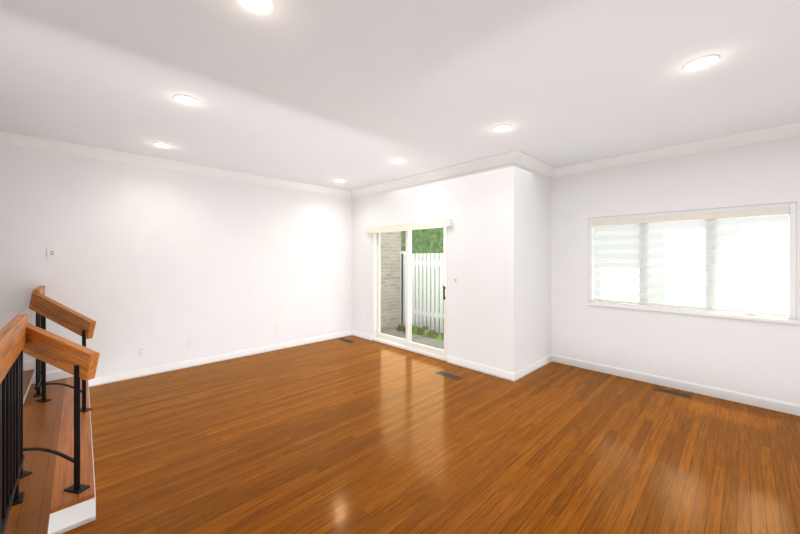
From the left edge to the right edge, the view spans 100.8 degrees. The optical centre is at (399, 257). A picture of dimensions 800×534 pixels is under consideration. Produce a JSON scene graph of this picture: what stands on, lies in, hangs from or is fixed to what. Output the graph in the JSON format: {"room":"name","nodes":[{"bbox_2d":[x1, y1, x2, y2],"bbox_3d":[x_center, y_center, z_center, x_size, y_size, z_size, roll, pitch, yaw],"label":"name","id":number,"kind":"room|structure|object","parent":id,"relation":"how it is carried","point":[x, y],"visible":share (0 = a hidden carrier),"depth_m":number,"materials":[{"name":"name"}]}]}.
{"room":"empty living room","nodes":[
{"label":"empty living room","id":0,"kind":"room"},
{"bbox_2d":[0,144,351,376],"bbox_3d":[-3.673,0.111,3.690,7.835,2.700,0.150,0,0,-44],"label":"wall","id":1,"kind":"structure","parent":0,"point":[163,265],"depth_m":4.24,"materials":[{"name":"paint"}]},
{"bbox_2d":[47,247,56,257],"bbox_3d":[-3.717,-0.049,3.535,0.072,0.116,0.011,0,0,-44],"label":"thermostat","id":2,"kind":"object","parent":1,"relation":"attached to","point":[51,252],"depth_m":3.53,"materials":[{"name":"white plastic"}]},
{"bbox_2d":[139,346,146,355],"bbox_3d":[-3.161,1.150,4.072,0.072,0.116,0.010,0,0,-44],"label":"electrical outlet","id":3,"kind":"object","parent":1,"relation":"attached to","point":[142,350],"visible":1,"depth_m":4.07,"materials":[{"name":"white plastic"}]},
{"bbox_2d":[0,131,351,196],"bbox_3d":[-3.645,-1.184,3.554,7.685,0.110,0.086,0,0,-44],"label":"crown molding","id":4,"kind":"structure","parent":1,"relation":"attached to","point":[6,138],"depth_m":4.08,"materials":[{"name":"paint"}]},
{"bbox_2d":[23,330,350,386],"bbox_3d":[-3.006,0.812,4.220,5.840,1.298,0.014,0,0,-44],"label":"baseboard","id":5,"kind":"structure","parent":1,"relation":"attached to","point":[57,374],"depth_m":4.35,"materials":[{"name":"paint"}]},
{"bbox_2d":[188,338,193,347],"bbox_3d":[-2.793,1.143,4.426,0.072,0.116,0.010,0,0,-44],"label":"electrical outlet","id":6,"kind":"object","parent":1,"relation":"attached to","point":[190,343],"visible":1,"depth_m":4.42,"materials":[{"name":"white plastic"}]},
{"bbox_2d":[0,0,799,190],"bbox_3d":[-0.294,-1.299,0.871,9.086,0.120,8.900,0,0,-44],"label":"ceiling","id":7,"kind":"structure","parent":0,"point":[356,94],"depth_m":2.30,"materials":[{"name":"paint"}]},
{"bbox_2d":[152,142,171,147],"bbox_3d":[-2.618,-1.235,3.642,0.179,0.008,0.179,0,0,37],"label":"recessed light","id":8,"kind":"object","parent":7,"relation":"in","point":[163,145],"depth_m":3.63,"materials":[{"name":"paint"}]},
{"bbox_2d":[173,94,199,105],"bbox_3d":[-1.674,-1.235,2.602,0.179,0.008,0.179,0,0,40],"label":"recessed light","id":9,"kind":"object","parent":7,"relation":"in","point":[184,99],"depth_m":2.59,"materials":[{"name":"paint"}]},
{"bbox_2d":[236,0,274,14],"bbox_3d":[-0.700,-1.235,1.598,0.179,0.008,0.179,0,0,22],"label":"recessed light","id":10,"kind":"object","parent":7,"relation":"in","point":[261,7],"depth_m":1.62,"materials":[{"name":"paint"}]},
{"bbox_2d":[391,159,404,162],"bbox_3d":[-0.026,-1.235,4.246,0.179,0.008,0.179,0,0,37],"label":"recessed light","id":11,"kind":"object","parent":7,"relation":"in","point":[394,160],"depth_m":4.23,"materials":[{"name":"paint"}]},
{"bbox_2d":[492,124,511,131],"bbox_3d":[0.975,-1.235,3.165,0.179,0.008,0.179,0,0,22],"label":"recessed light","id":12,"kind":"object","parent":7,"relation":"in","point":[503,127],"depth_m":3.16,"materials":[{"name":"paint"}]},
{"bbox_2d":[683,54,719,70],"bbox_3d":[1.917,-1.235,2.107,0.179,0.008,0.179,0,0,37],"label":"recessed light","id":13,"kind":"object","parent":7,"relation":"in","point":[705,61],"depth_m":2.09,"materials":[{"name":"paint"}]},
{"bbox_2d":[61,335,799,533],"bbox_3d":[-0.294,1.521,0.871,9.086,0.120,8.900,0,0,-44],"label":"floor","id":14,"kind":"structure","parent":0,"point":[358,435],"depth_m":2.48,"materials":[{"name":"brown wood"}]},
{"bbox_2d":[4,369,95,533],"bbox_3d":[-3.014,0.861,1.617,2.215,1.200,3.750,0,0,-44],"label":"stairs","id":15,"kind":"structure","parent":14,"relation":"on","point":[48,505],"depth_m":2.08,"materials":[{"name":"brown wood"}]},
{"bbox_2d":[0,286,99,533],"bbox_3d":[-2.384,0.803,2.294,0.439,1.017,3.590,0,0,-44],"label":"stair railing","id":16,"kind":"object","parent":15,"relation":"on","point":[20,335],"visible":1,"depth_m":1.87,"materials":[{"name":"brown wood"}]},
{"bbox_2d":[339,338,353,342],"bbox_3d":[-0.954,1.459,5.836,0.105,0.004,0.380,0,0,-44],"label":"floor vent","id":17,"kind":"object","parent":14,"relation":"in","point":[346,340],"visible":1,"depth_m":5.82,"materials":[{"name":"brown metal"}]},
{"bbox_2d":[436,371,461,379],"bbox_3d":[0.604,1.459,4.106,0.105,0.004,0.340,0,0,-44],"label":"floor vent","id":18,"kind":"object","parent":14,"relation":"in","point":[452,376],"visible":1,"depth_m":4.09,"materials":[{"name":"brown metal"}]},
{"bbox_2d":[653,387,690,397],"bbox_3d":[2.949,1.459,3.588,0.105,0.004,0.310,0,0,-44],"label":"floor vent","id":19,"kind":"object","parent":14,"relation":"in","point":[673,392],"visible":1,"depth_m":3.58,"materials":[{"name":"brown metal"}]},
{"bbox_2d":[352,162,519,372],"bbox_3d":[0.272,0.111,5.135,0.150,2.700,3.248,0,0,-44],"label":"wall","id":20,"kind":"structure","parent":0,"point":[480,208],"depth_m":4.34,"materials":[{"name":"paint"}]},
{"bbox_2d":[351,330,370,340],"bbox_3d":[-0.701,1.412,6.024,0.014,0.098,0.557,0,0,-44],"label":"baseboard","id":21,"kind":"structure","parent":20,"relation":"attached to","point":[355,333],"depth_m":6.01,"materials":[{"name":"paint"}]},
{"bbox_2d":[365,219,451,233],"bbox_3d":[0.056,-0.477,5.196,0.074,0.100,1.848,0,0,-44],"label":"blind valance","id":22,"kind":"object","parent":20,"relation":"attached to","point":[420,225],"visible":1,"depth_m":5.03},
{"bbox_2d":[372,227,446,360],"bbox_3d":[0.131,0.461,5.274,0.130,2.000,1.678,0,0,-44],"label":"door frame","id":23,"kind":"structure","parent":20,"relation":"attached to","point":[407,344],"depth_m":5.26,"materials":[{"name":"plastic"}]},
{"bbox_2d":[352,150,523,196],"bbox_3d":[0.248,-1.184,4.989,0.086,0.110,3.243,0,0,-44],"label":"crown molding","id":24,"kind":"structure","parent":20,"relation":"attached to","point":[516,156],"depth_m":4.55,"materials":[{"name":"paint"}]},
{"bbox_2d":[453,276,457,284],"bbox_3d":[0.755,0.313,4.517,0.011,0.116,0.072,0,0,-44],"label":"light switch","id":25,"kind":"object","parent":20,"relation":"attached to","point":[455,280],"visible":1,"depth_m":4.51,"materials":[{"name":"white plastic"}]},
{"bbox_2d":[447,355,514,381],"bbox_3d":[0.996,1.412,4.265,0.014,0.098,0.975,0,0,-44],"label":"baseboard","id":26,"kind":"structure","parent":20,"relation":"attached to","point":[507,375],"depth_m":4.20,"materials":[{"name":"paint"}]},
{"bbox_2d":[520,165,550,368],"bbox_3d":[1.797,0.111,4.454,1.101,2.700,0.150,0,0,-44],"label":"wall","id":27,"kind":"structure","parent":0,"point":[535,253],"depth_m":4.30,"materials":[{"name":"paint"}]},
{"bbox_2d":[515,354,550,380],"bbox_3d":[1.726,1.412,4.271,1.074,0.098,0.014,0,0,-44],"label":"baseboard","id":28,"kind":"structure","parent":27,"relation":"attached to","point":[538,364],"depth_m":4.23,"materials":[{"name":"paint"}]},
{"bbox_2d":[520,153,555,176],"bbox_3d":[1.749,-1.184,4.244,0.990,0.110,0.086,0,0,-44],"label":"crown molding","id":29,"kind":"structure","parent":27,"relation":"attached to","point":[530,162],"depth_m":4.27,"materials":[{"name":"paint"}]},
{"bbox_2d":[551,136,799,404],"bbox_3d":[4.049,0.111,2.804,0.150,2.700,5.352,0,0,-44],"label":"wall","id":30,"kind":"structure","parent":0,"point":[755,358],"depth_m":3.69,"materials":[{"name":"paint"}]},
{"bbox_2d":[551,354,799,415],"bbox_3d":[3.991,1.412,2.747,0.014,0.098,5.353,0,0,-44],"label":"baseboard","id":31,"kind":"structure","parent":30,"relation":"attached to","point":[772,404],"depth_m":3.61,"materials":[{"name":"paint"}]},
{"bbox_2d":[551,121,799,177],"bbox_3d":[3.965,-1.184,2.722,0.086,0.110,5.353,0,0,-44],"label":"crown molding","id":32,"kind":"structure","parent":30,"relation":"attached to","point":[787,130],"depth_m":3.57,"materials":[{"name":"paint"}]},
{"bbox_2d":[587,202,796,323],"bbox_3d":[3.100,0.048,3.730,0.130,1.135,1.759,0,0,-44],"label":"window","id":33,"kind":"structure","parent":30,"relation":"in","point":[791,318],"depth_m":3.53,"materials":[{"name":"paint"}]},
{"bbox_2d":[592,207,788,316],"bbox_3d":[3.100,0.043,3.730,0.061,1.032,1.663,0,0,-44],"label":"window blind","id":34,"kind":"object","parent":33,"relation":"attached to","point":[752,214],"visible":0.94,"depth_m":3.59,"materials":[{"name":"white fabric"}]},
{"label":"outside","id":35,"kind":"structure","parent":0,"visible":0},
{"bbox_2d":[381,231,400,329],"bbox_3d":[-0.543,-0.099,7.056,1.345,3.480,0.250,0,0,-44],"label":"brick wall","id":36,"kind":"structure","parent":35,"point":[386,293],"depth_m":7.21,"materials":[{"name":"beige brick"}]},
{"bbox_2d":[401,227,443,312],"bbox_3d":[-0.792,-2.689,10.185,1.800,8.700,12.500,0,0,-44],"label":"trees","id":37,"kind":"object","parent":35,"point":[422,233],"depth_m":9.84,"materials":[{"name":"green plant"}]},
{"bbox_2d":[405,308,443,334],"bbox_3d":[-0.548,1.601,10.005,3.220,0.080,11.098,0,0,-44],"label":"soil","id":38,"kind":"object","parent":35,"point":[439,324],"depth_m":7.84,"materials":[{"name":"brown soil"}]},
{"bbox_2d":[381,328,443,349],"bbox_3d":[0.602,1.591,5.696,1.105,0.100,3.298,0,0,-44],"label":"deck","id":39,"kind":"object","parent":38,"relation":"on","point":[424,342],"depth_m":6.30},
{"bbox_2d":[397,323,443,340],"bbox_3d":[0.988,1.482,6.029,0.323,0.220,3.085,0,0,-44],"label":"garden plants","id":40,"kind":"object","parent":38,"relation":"on","point":[416,330],"depth_m":6.57,"materials":[{"name":"green plant"}]},
{"bbox_2d":[401,251,443,332],"bbox_3d":[1.191,0.711,6.264,0.090,1.700,3.298,0,0,-44],"label":"fence","id":41,"kind":"object","parent":38,"relation":"on","point":[430,265],"depth_m":6.89,"materials":[{"name":"paint"}]},
{"bbox_2d":[594,214,788,315],"bbox_3d":[3.994,0.011,3.617,0.001,3.500,5.800,0,0,-44],"label":"sky","id":42,"kind":"structure","parent":35,"point":[725,271],"depth_m":4.00,"materials":[{"name":"white"}]}
]}

